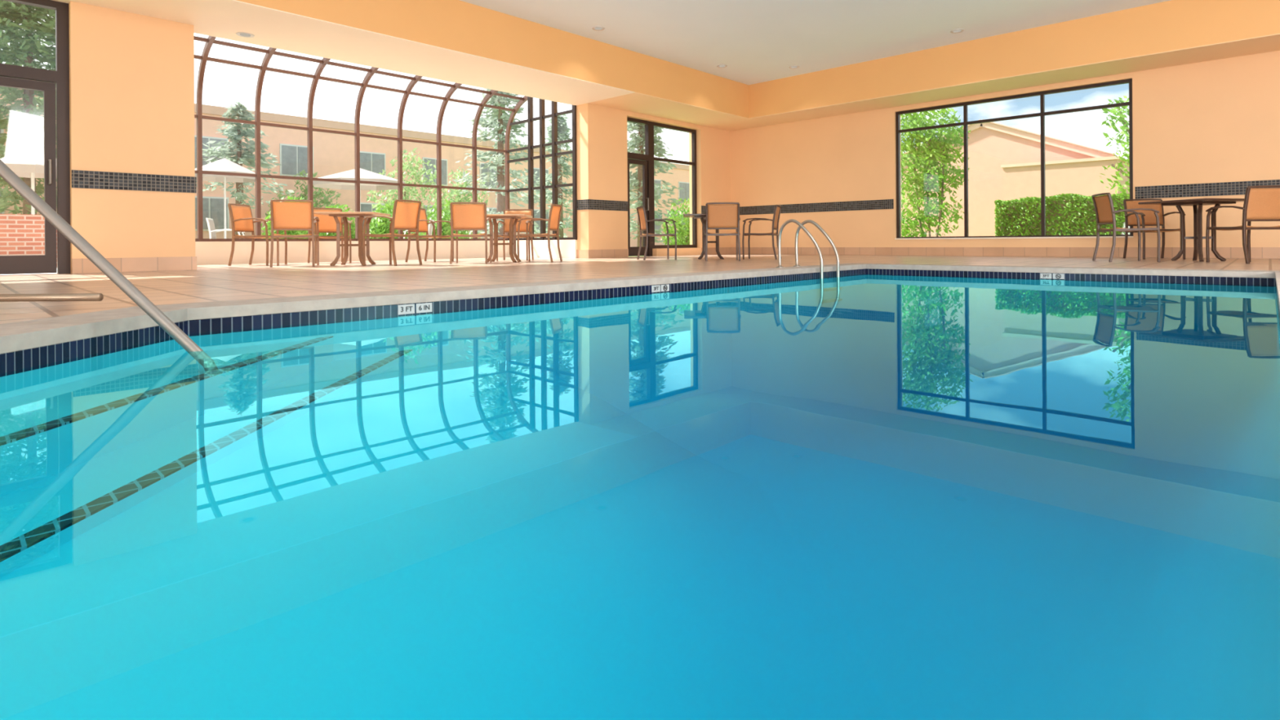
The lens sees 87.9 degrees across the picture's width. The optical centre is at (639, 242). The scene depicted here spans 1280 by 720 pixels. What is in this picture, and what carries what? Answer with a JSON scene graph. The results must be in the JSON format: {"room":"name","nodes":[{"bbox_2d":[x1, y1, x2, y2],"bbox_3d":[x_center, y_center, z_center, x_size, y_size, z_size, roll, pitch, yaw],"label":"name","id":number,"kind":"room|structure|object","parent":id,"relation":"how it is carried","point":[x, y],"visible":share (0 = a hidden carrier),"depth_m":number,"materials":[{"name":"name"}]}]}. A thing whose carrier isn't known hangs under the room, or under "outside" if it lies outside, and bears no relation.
{"room":"indoor swimming pool","nodes":[
{"label":"indoor swimming pool","id":0,"kind":"room"},
{"bbox_2d":[195,240,577,264],"bbox_3d":[-4.241,0.145,11.068,2.330,0.350,6.597,0,0,44],"label":"wall","id":1,"kind":"structure","parent":0,"point":[206,252],"depth_m":11.84,"materials":[{"name":"beige tile"}]},
{"bbox_2d":[68,0,730,273],"bbox_3d":[-4.117,-1.126,9.275,0.330,2.890,18.400,0,0,44],"label":"wall","id":2,"kind":"structure","parent":0,"point":[131,75],"depth_m":7.57,"materials":[{"name":"orange paint"}]},
{"bbox_2d":[0,0,71,274],"bbox_3d":[-6.972,-1.106,6.236,0.152,2.890,2.460,0,0,44],"label":"door","id":3,"kind":"structure","parent":2,"relation":"in","point":[51,82],"depth_m":7.03,"materials":[{"name":"brown metal"}]},
{"bbox_2d":[52,0,634,105],"bbox_3d":[-5.231,-2.568,7.226,1.550,0.010,13.307,0,0,44],"label":"soffit","id":4,"kind":"structure","parent":2,"relation":"attached to","point":[222,19],"depth_m":8.73,"materials":[{"name":"paint"}]},
{"bbox_2d":[235,31,254,37],"bbox_3d":[-4.875,-2.559,8.200,0.200,0.011,0.200,0,0,44],"label":"ceiling light","id":5,"kind":"object","parent":4,"relation":"attached to","point":[239,33],"visible":1,"depth_m":8.19,"materials":[{"name":"white plastic"}]},
{"bbox_2d":[193,35,577,241],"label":"window","id":6,"kind":"structure","parent":2,"relation":"in","point":[211,40],"depth_m":12.14,"materials":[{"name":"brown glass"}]},
{"bbox_2d":[71,169,706,213],"bbox_3d":[-2.058,-0.701,11.433,0.342,0.190,11.840,0,0,44],"label":"tile band","id":7,"kind":"object","parent":2,"relation":"attached to","point":[80,179],"visible":0.8,"depth_m":7.50,"materials":[{"name":"tile"}]},
{"bbox_2d":[71,247,731,273],"bbox_3d":[-2.051,0.224,11.433,0.342,0.160,11.840,0,0,44],"label":"baseboard","id":8,"kind":"structure","parent":2,"relation":"attached to","point":[185,263],"depth_m":7.59,"materials":[{"name":"beige tile"}]},
{"bbox_2d":[626,116,652,256],"bbox_3d":[-0.059,-1.110,13.521,0.152,2.800,0.845,0,0,44],"label":"door","id":9,"kind":"structure","parent":2,"relation":"in","point":[645,160],"depth_m":13.71,"materials":[{"name":"brown metal"}]},
{"bbox_2d":[651,121,697,248],"bbox_3d":[0.732,-1.195,14.377,0.080,2.640,1.486,0,0,44],"label":"window","id":10,"kind":"structure","parent":2,"relation":"in","point":[693,162],"depth_m":14.62,"materials":[{"name":"brown metal"}]},
{"bbox_2d":[588,92,774,131],"bbox_3d":[0.895,-2.611,13.682,1.550,0.010,4.493,0,0,44],"label":"soffit","id":11,"kind":"structure","parent":2,"relation":"attached to","point":[635,102],"depth_m":13.26,"materials":[{"name":"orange paint"}]},
{"bbox_2d":[0,326,1279,719],"bbox_3d":[0.901,1.014,3.426,3.480,1.240,8.800,0,0,44],"label":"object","id":12,"kind":"object","parent":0,"point":[997,527],"visible":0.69,"depth_m":4.02,"materials":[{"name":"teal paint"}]},
{"bbox_2d":[0,337,333,497],"bbox_3d":[-1.724,1.064,1.476,0.442,1.176,3.776,0,0,-2],"label":"step","id":13,"kind":"structure","parent":12,"relation":"in","point":[49,432],"depth_m":2.09,"materials":[{"name":"teal paint"}]},
{"bbox_2d":[0,159,217,372],"bbox_3d":[-2.358,-0.069,2.457,1.572,1.128,0.100,0,0,-3],"label":"pool handrail","id":14,"kind":"object","parent":13,"relation":"on","point":[6,174],"visible":0.94,"depth_m":2.44,"materials":[{"name":"silver metal"}]},
{"bbox_2d":[0,349,412,577],"bbox_3d":[-1.572,1.123,1.479,0.745,1.056,4.381,0,0,-2],"label":"step","id":15,"kind":"structure","parent":12,"relation":"in","point":[39,517],"depth_m":1.79,"materials":[{"name":"teal paint"}]},
{"bbox_2d":[0,353,896,719],"bbox_3d":[-0.139,1.132,1.517,2.121,1.022,8.624,0,0,-2],"label":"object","id":16,"kind":"object","parent":12,"relation":"in","point":[441,536],"visible":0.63,"depth_m":1.86,"materials":[{"name":"blue liquid"}]},
{"bbox_2d":[0,268,1279,377],"bbox_3d":[0.896,0.358,3.426,3.480,0.072,8.800,0,0,44],"label":"trim","id":17,"kind":"structure","parent":12,"relation":"attached to","point":[21,361],"depth_m":3.60,"materials":[{"name":"blue tile"}]},
{"bbox_2d":[397,302,431,315],"bbox_3d":[-1.248,0.368,3.690,0.006,0.052,0.202,0,0,44],"label":"depth marker","id":18,"kind":"object","parent":17,"relation":"attached to","point":[424,307],"visible":1,"depth_m":3.68,"materials":[{"name":"white tile"}]},
{"bbox_2d":[651,284,669,292],"bbox_3d":[0.162,0.358,5.173,0.010,0.052,0.202,0,0,44],"label":"depth marker","id":19,"kind":"object","parent":17,"relation":"attached to","point":[657,288],"visible":1,"depth_m":5.17,"materials":[{"name":"white tile"}]},
{"bbox_2d":[1040,273,1064,279],"bbox_3d":[4.037,0.331,6.504,0.202,0.052,0.010,0,0,44],"label":"depth marker","id":20,"kind":"object","parent":17,"relation":"attached to","point":[1055,276],"visible":1,"depth_m":6.50,"materials":[{"name":"white tile"}]},
{"bbox_2d":[83,274,1279,356],"bbox_3d":[0.901,1.059,3.426,3.496,1.350,8.816,0,0,44],"label":"wall","id":21,"kind":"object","parent":12,"relation":"in","point":[1215,317],"visible":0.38,"depth_m":3.59,"materials":[{"name":"tile"}]},
{"bbox_2d":[0,253,1279,324],"bbox_3d":[0.308,0.438,5.087,17.160,0.300,18.400,0,0,44],"label":"floor","id":22,"kind":"structure","parent":0,"point":[236,282],"depth_m":6.44,"materials":[{"name":"beige tile"}]},
{"bbox_2d":[0,293,103,302],"bbox_3d":[-2.881,0.279,3.060,0.789,0.083,0.036,0,0,0],"label":"rail","id":23,"kind":"object","parent":22,"relation":"on","point":[77,296],"visible":1,"depth_m":3.04,"materials":[{"name":"silver metal"}]},
{"bbox_2d":[227,203,287,266],"bbox_3d":[-5.526,-0.112,9.600,0.578,0.886,0.542,0,0,0],"label":"armchair","id":24,"kind":"object","parent":22,"relation":"on","point":[242,219],"visible":0.93,"depth_m":9.51,"materials":[{"name":"orange fabric"}]},
{"bbox_2d":[269,199,319,266],"bbox_3d":[-4.669,-0.118,8.989,0.542,0.886,0.579,0,0,-20],"label":"armchair","id":25,"kind":"object","parent":22,"relation":"on","point":[286,214],"visible":0.99,"depth_m":8.78,"materials":[{"name":"orange fabric"}]},
{"bbox_2d":[307,207,351,263],"bbox_3d":[-4.921,-0.116,10.509,0.542,0.886,0.579,0,0,-37],"label":"armchair","id":26,"kind":"object","parent":22,"relation":"on","point":[326,224],"visible":0.67,"depth_m":10.66,"materials":[{"name":"orange fabric"}]},
{"bbox_2d":[313,211,390,266],"bbox_3d":[-4.037,-0.036,9.350,0.800,0.750,0.800,0,0,-4],"label":"dining table","id":27,"kind":"object","parent":22,"relation":"on","point":[361,215],"visible":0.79,"depth_m":9.19,"materials":[{"name":"metal"}]},
{"bbox_2d":[362,199,422,266],"bbox_3d":[-3.380,-0.127,9.096,0.578,0.886,0.542,0,0,21],"label":"armchair","id":28,"kind":"object","parent":22,"relation":"on","point":[406,215],"visible":0.98,"depth_m":8.96,"materials":[{"name":"orange fabric"}]},
{"bbox_2d":[404,208,453,262],"bbox_3d":[-3.428,-0.127,10.803,0.578,0.886,0.542,0,0,17],"label":"armchair","id":29,"kind":"object","parent":22,"relation":"on","point":[423,222],"visible":0.61,"depth_m":10.91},
{"bbox_2d":[449,202,492,263],"bbox_3d":[-2.489,-0.133,9.788,0.542,0.886,0.578,0,0,-6],"label":"armchair","id":30,"kind":"object","parent":22,"relation":"on","point":[464,215],"visible":1,"depth_m":9.56,"materials":[{"name":"orange fabric"}]},
{"bbox_2d":[484,213,532,262],"bbox_3d":[-2.141,-0.050,10.400,0.800,0.750,0.800,0,0,-1],"label":"dining table","id":31,"kind":"object","parent":22,"relation":"on","point":[494,216],"visible":0.73,"depth_m":10.24,"materials":[{"name":"metal"}]},
{"bbox_2d":[496,208,533,261],"bbox_3d":[-2.122,-0.136,11.312,0.542,0.886,0.578,0,0,1],"label":"armchair","id":32,"kind":"object","parent":22,"relation":"on","point":[524,226],"visible":0.77,"depth_m":11.52,"materials":[{"name":"orange fabric"}]},
{"bbox_2d":[516,204,562,262],"bbox_3d":[-1.541,-0.140,10.298,0.578,0.886,0.542,0,0,10],"label":"armchair","id":33,"kind":"object","parent":22,"relation":"on","point":[553,220],"visible":0.96,"depth_m":10.17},
{"bbox_2d":[0,262,1279,354],"bbox_3d":[0.896,0.297,3.426,4.140,0.054,9.460,0,0,44],"label":"pool coping","id":34,"kind":"object","parent":22,"relation":"on","point":[24,335],"visible":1,"depth_m":3.64,"materials":[{"name":"concrete"}]},
{"bbox_2d":[636,205,676,260],"bbox_3d":[0.266,-0.153,11.098,0.578,0.886,0.542,0,0,-12],"label":"armchair","id":35,"kind":"object","parent":22,"relation":"on","point":[642,215],"visible":0.99,"depth_m":10.92,"materials":[{"name":"brown metal"}]},
{"bbox_2d":[683,213,740,259],"bbox_3d":[1.202,-0.087,11.300,0.920,0.767,0.920,0,0,3],"label":"dining table","id":36,"kind":"object","parent":22,"relation":"on","point":[701,216],"visible":0.66,"depth_m":11.16,"materials":[{"name":"metal"}]},
{"bbox_2d":[703,202,740,261],"bbox_3d":[1.270,-0.160,10.288,0.542,0.886,0.578,0,0,4],"label":"armchair","id":37,"kind":"object","parent":22,"relation":"on","point":[719,215],"visible":1,"depth_m":10.06,"materials":[{"name":"orange fabric"}]},
{"bbox_2d":[742,204,782,259],"bbox_3d":[2.031,-0.165,10.996,0.578,0.886,0.542,0,0,20],"label":"armchair","id":38,"kind":"object","parent":22,"relation":"on","point":[777,210],"visible":0.96,"depth_m":10.84,"materials":[{"name":"brown metal"}]},
{"bbox_2d":[776,219,839,278],"bbox_3d":[1.838,0.193,7.218,0.592,0.888,0.444,0,0,44],"label":"pool ladder","id":39,"kind":"object","parent":22,"relation":"attached to","point":[800,224],"visible":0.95,"depth_m":7.22,"materials":[{"name":"silver metal"}]},
{"bbox_2d":[1091,192,1160,262],"bbox_3d":[6.273,-0.195,8.603,0.578,0.886,0.542,0,0,14],"label":"armchair","id":40,"kind":"object","parent":22,"relation":"on","point":[1104,211],"visible":1,"depth_m":8.55,"materials":[{"name":"brown metal"}]},
{"bbox_2d":[1123,198,1185,259],"bbox_3d":[7.423,-0.203,9.611,0.542,0.886,0.578,0,0,11],"label":"armchair","id":41,"kind":"object","parent":22,"relation":"on","point":[1147,218],"visible":0.78,"depth_m":9.81,"materials":[{"name":"orange fabric"}]},
{"bbox_2d":[1137,198,1244,261],"bbox_3d":[7.226,-0.143,8.600,0.880,0.797,0.880,0,0,-12],"label":"dining table","id":42,"kind":"object","parent":22,"relation":"on","point":[1197,237],"visible":0.87,"depth_m":8.50,"materials":[{"name":"metal"}]},
{"bbox_2d":[1205,185,1279,263],"bbox_3d":[7.141,-0.201,7.788,0.542,0.886,0.578,0,0,0],"label":"armchair","id":43,"kind":"object","parent":22,"relation":"on","point":[1262,204],"visible":0.98,"depth_m":7.57,"materials":[{"name":"orange fabric"}]},
{"bbox_2d":[459,0,1170,84],"bbox_3d":[1.126,-3.518,4.285,14.830,0.400,18.400,0,0,44],"label":"ceiling","id":44,"kind":"structure","parent":0,"point":[757,41],"depth_m":10.11,"materials":[{"name":"white paint"}]},
{"bbox_2d":[236,0,748,118],"bbox_3d":[-3.583,-2.935,8.964,1.550,0.700,18.100,0,0,44],"label":"bulkhead","id":45,"kind":"object","parent":44,"relation":"attached to","point":[457,25],"visible":0.38,"depth_m":9.77,"materials":[{"name":"orange paint"}]},
{"bbox_2d":[591,26,604,31],"bbox_3d":[-0.641,-3.299,10.250,0.200,0.011,0.200,0,0,44],"label":"recessed light","id":46,"kind":"object","parent":44,"relation":"in","point":[596,28],"visible":1,"depth_m":10.24,"materials":[{"name":"white plastic"}]},
{"bbox_2d":[716,64,727,67],"bbox_3d":[1.546,-3.314,12.500,0.200,0.011,0.200,0,0,44],"label":"recessed light","id":47,"kind":"object","parent":44,"relation":"in","point":[720,65],"visible":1,"depth_m":12.49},
{"bbox_2d":[788,65,799,68],"bbox_3d":[2.924,-3.324,12.600,0.200,0.011,0.200,0,0,44],"label":"recessed light","id":48,"kind":"object","parent":44,"relation":"in","point":[793,66],"visible":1,"depth_m":12.59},
{"bbox_2d":[950,28,964,33],"bbox_3d":[5.016,-3.339,10.500,0.200,0.011,0.200,0,0,44],"label":"recessed light","id":49,"kind":"object","parent":44,"relation":"in","point":[959,30],"visible":1,"depth_m":10.49,"materials":[{"name":"white plastic"}]},
{"bbox_2d":[748,0,1279,118],"bbox_3d":[7.461,-3.012,10.049,12.980,0.700,1.320,0,0,44],"label":"bulkhead","id":50,"kind":"object","parent":44,"relation":"attached to","point":[1172,24],"visible":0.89,"depth_m":10.38,"materials":[{"name":"orange paint"}]},
{"bbox_2d":[749,33,1279,124],"bbox_3d":[7.361,-2.657,9.941,12.980,0.010,1.020,0,0,44],"label":"soffit","id":51,"kind":"structure","parent":50,"relation":"attached to","point":[1268,43],"depth_m":10.67,"materials":[{"name":"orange paint"}]},
{"bbox_2d":[729,50,1279,247],"bbox_3d":[7.491,-1.208,10.736,14.500,2.890,0.300,0,0,44],"label":"wall","id":52,"kind":"structure","parent":0,"point":[1216,121],"depth_m":10.59,"materials":[{"name":"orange paint"}]},
{"bbox_2d":[731,247,1279,258],"bbox_3d":[7.289,0.159,10.722,14.188,0.160,0.012,0,0,44],"label":"baseboard","id":53,"kind":"structure","parent":52,"relation":"attached to","point":[1150,252],"depth_m":11.47,"materials":[{"name":"beige tile"}]},
{"bbox_2d":[739,179,1279,214],"bbox_3d":[7.283,-0.766,10.722,14.188,0.190,0.012,0,0,44],"label":"tile band","id":54,"kind":"object","parent":52,"relation":"attached to","point":[1238,188],"visible":0.74,"depth_m":10.22,"materials":[{"name":"tile"}]},
{"bbox_2d":[894,78,1133,239],"bbox_3d":[6.363,-1.310,11.682,3.747,2.490,0.160,0,0,44],"label":"window","id":55,"kind":"structure","parent":52,"relation":"in","point":[1042,113],"depth_m":11.58,"materials":[{"name":"glass"}]},
{"label":"outside","id":56,"kind":"structure","parent":0,"visible":0},
{"bbox_3d":[-1.106,0.598,42.412,180.000,0.400,180.000,0,0,44],"label":"lawn","id":57,"kind":"structure","parent":56,"visible":0},
{"bbox_2d":[0,0,56,214],"bbox_3d":[-15.408,-3.866,16.798,5.744,8.728,6.034,0,0,-3],"label":"spruce tree","id":58,"kind":"object","parent":57,"relation":"on","point":[27,44],"visible":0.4,"depth_m":16.30,"materials":[{"name":"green plant"}]},
{"bbox_2d":[0,272,57,275],"bbox_3d":[-9.169,0.444,14.218,9.120,0.020,16.000,0,0,44],"label":"patio","id":59,"kind":"structure","parent":57,"relation":"on","point":[51,273],"depth_m":9.03,"materials":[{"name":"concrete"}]},
{"bbox_2d":[0,145,44,214],"bbox_3d":[-11.334,-0.685,12.400,1.146,2.270,1.146,0,0,21],"label":"parasol","id":60,"kind":"object","parent":59,"relation":"on","point":[28,162],"visible":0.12,"depth_m":12.07,"materials":[{"name":"fabric"}]},
{"bbox_2d":[0,213,57,259],"bbox_3d":[-12.957,0.006,9.263,0.350,0.950,7.600,0,0,44],"label":"brick wall","id":61,"kind":"structure","parent":59,"relation":"on","point":[20,234],"depth_m":11.45,"materials":[{"name":"red brick"}]},
{"bbox_2d":[195,158,255,238],"bbox_3d":[-10.935,-0.888,17.500,1.571,2.670,1.571,0,0,-24],"label":"parasol","id":62,"kind":"object","parent":59,"relation":"on","point":[224,165],"visible":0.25,"depth_m":17.33,"materials":[{"name":"fabric"}]},
{"bbox_2d":[205,217,244,238],"bbox_3d":[-7.854,-0.016,12.595,0.579,0.886,0.542,0,0,-23],"label":"garden chair","id":63,"kind":"object","parent":59,"relation":"on","point":[212,232],"visible":0.48,"depth_m":12.46,"materials":[{"name":"white plastic"}]},
{"bbox_2d":[261,195,324,238],"bbox_3d":[-7.029,-0.268,13.503,1.063,1.414,1.222,0,0,44],"label":"shrub","id":64,"kind":"object","parent":59,"relation":"on","point":[288,232],"visible":0.14,"depth_m":13.27,"materials":[{"name":"green plant"}]},
{"bbox_2d":[320,204,355,238],"bbox_3d":[-6.890,-0.226,15.187,0.952,1.329,1.125,0,0,44],"label":"shrub","id":65,"kind":"object","parent":59,"relation":"on","point":[353,224],"visible":0.13,"depth_m":15.14,"materials":[{"name":"green plant"}]},
{"bbox_2d":[312,168,404,211],"bbox_3d":[-8.440,-0.906,20.000,2.494,2.670,2.494,0,0,-24],"label":"parasol","id":66,"kind":"object","parent":59,"relation":"on","point":[365,175],"visible":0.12,"depth_m":19.72,"materials":[{"name":"fabric"}]},
{"bbox_2d":[369,200,414,238],"bbox_3d":[-5.487,-0.251,14.616,0.979,1.358,1.127,0,0,44],"label":"shrub","id":67,"kind":"object","parent":59,"relation":"on","point":[382,228],"visible":0.28,"depth_m":14.38,"materials":[{"name":"green plant"}]},
{"bbox_2d":[403,219,434,238],"bbox_3d":[-4.722,-0.038,14.202,0.578,0.886,0.542,0,0,-10],"label":"garden chair","id":68,"kind":"object","parent":59,"relation":"on","point":[430,225],"visible":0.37,"depth_m":14.18,"materials":[{"name":"white plastic"}]},
{"bbox_2d":[451,88,550,238],"bbox_3d":[-3.924,-2.364,18.577,2.875,5.563,2.941,0,0,44],"label":"spruce tree","id":69,"kind":"object","parent":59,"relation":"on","point":[496,118],"visible":0.48,"depth_m":18.42,"materials":[{"name":"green plant"}]},
{"bbox_2d":[202,100,294,235],"bbox_3d":[-11.923,-1.893,20.020,2.733,4.734,2.743,0,0,28],"label":"spruce tree","id":70,"kind":"object","parent":57,"relation":"on","point":[247,156],"visible":0.75,"depth_m":19.89,"materials":[{"name":"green plant"}]},
{"bbox_2d":[265,169,341,234],"bbox_3d":[-12.118,-1.079,23.990,1.852,3.108,2.451,0,0,44],"label":"shrub","id":71,"kind":"object","parent":57,"relation":"on","point":[325,201],"visible":0.21,"depth_m":24.09,"materials":[{"name":"green plant"}]},
{"bbox_2d":[0,88,689,246],"bbox_3d":[-12.909,-2.170,31.535,8.280,5.300,52.400,0,0,44],"label":"building","id":72,"kind":"structure","parent":57,"relation":"on","point":[332,153],"depth_m":26.79,"materials":[{"name":"paint"}]},
{"bbox_2d":[366,147,436,235],"bbox_3d":[-8.115,-1.425,22.970,1.990,3.744,2.636,0,0,44],"label":"shrub","id":73,"kind":"object","parent":57,"relation":"on","point":[413,169],"visible":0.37,"depth_m":22.99,"materials":[{"name":"green plant"}]},
{"bbox_2d":[418,198,469,238],"bbox_3d":[-4.565,-0.302,15.498,1.052,1.448,1.259,0,0,44],"label":"shrub","id":74,"kind":"object","parent":57,"relation":"on","point":[444,228],"visible":0.28,"depth_m":15.34,"materials":[{"name":"green plant"}]},
{"bbox_2d":[426,167,489,238],"bbox_3d":[-6.780,-1.209,24.989,1.856,3.293,2.438,0,0,44],"label":"shrub","id":75,"kind":"object","parent":57,"relation":"on","point":[458,198],"visible":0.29,"depth_m":24.88,"materials":[{"name":"green plant"}]},
{"bbox_2d":[521,114,573,237],"bbox_3d":[-2.928,-2.205,24.012,2.643,5.232,2.458,0,0,-22],"label":"spruce tree","id":76,"kind":"object","parent":57,"relation":"on","point":[562,130],"visible":0.58,"depth_m":23.90,"materials":[{"name":"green plant"}]},
{"bbox_2d":[626,121,687,246],"bbox_3d":[-0.138,-2.365,21.023,3.124,5.511,3.439,0,0,44],"label":"spruce tree","id":77,"kind":"object","parent":57,"relation":"on","point":[636,178],"visible":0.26,"depth_m":20.87,"materials":[{"name":"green plant"}]},
{"bbox_2d":[659,198,689,244],"bbox_3d":[1.182,-0.359,16.977,1.427,1.603,1.233,0,0,-24],"label":"shrub","id":78,"kind":"object","parent":57,"relation":"on","point":[682,233],"visible":0.53,"depth_m":16.81,"materials":[{"name":"green plant"}]},
{"bbox_2d":[900,107,971,236],"bbox_3d":[7.151,-1.625,16.608,1.632,3.936,2.127,0,0,-19],"label":"leafy tree","id":79,"kind":"object","parent":57,"relation":"on","point":[935,152],"visible":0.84,"depth_m":16.38,"materials":[{"name":"green plant"}]},
{"bbox_2d":[901,119,1116,236],"bbox_3d":[15.914,-2.433,31.823,12.500,5.422,8.500,0,0,44],"label":"building","id":80,"kind":"structure","parent":57,"relation":"on","point":[991,145],"depth_m":27.57,"materials":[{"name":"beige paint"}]},
{"bbox_2d":[994,193,1129,235],"bbox_3d":[11.070,-0.425,15.956,4.392,1.567,1.412,0,0,44],"label":"hedge","id":81,"kind":"object","parent":57,"relation":"on","point":[1076,215],"visible":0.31,"depth_m":16.15,"materials":[{"name":"green plant"}]},
{"bbox_2d":[1000,155,1129,200],"bbox_3d":[15.421,-1.268,23.959,3.520,3.100,3.120,0,0,44],"label":"annex building","id":82,"kind":"structure","parent":57,"relation":"on","point":[1081,176],"depth_m":22.79,"materials":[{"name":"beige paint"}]},
{"bbox_2d":[1099,95,1129,195],"bbox_3d":[9.949,-1.399,12.988,1.652,3.441,1.527,0,0,44],"label":"leafy tree","id":83,"kind":"object","parent":57,"relation":"on","point":[1122,118],"visible":0.33,"depth_m":13.29,"materials":[{"name":"green plant"}]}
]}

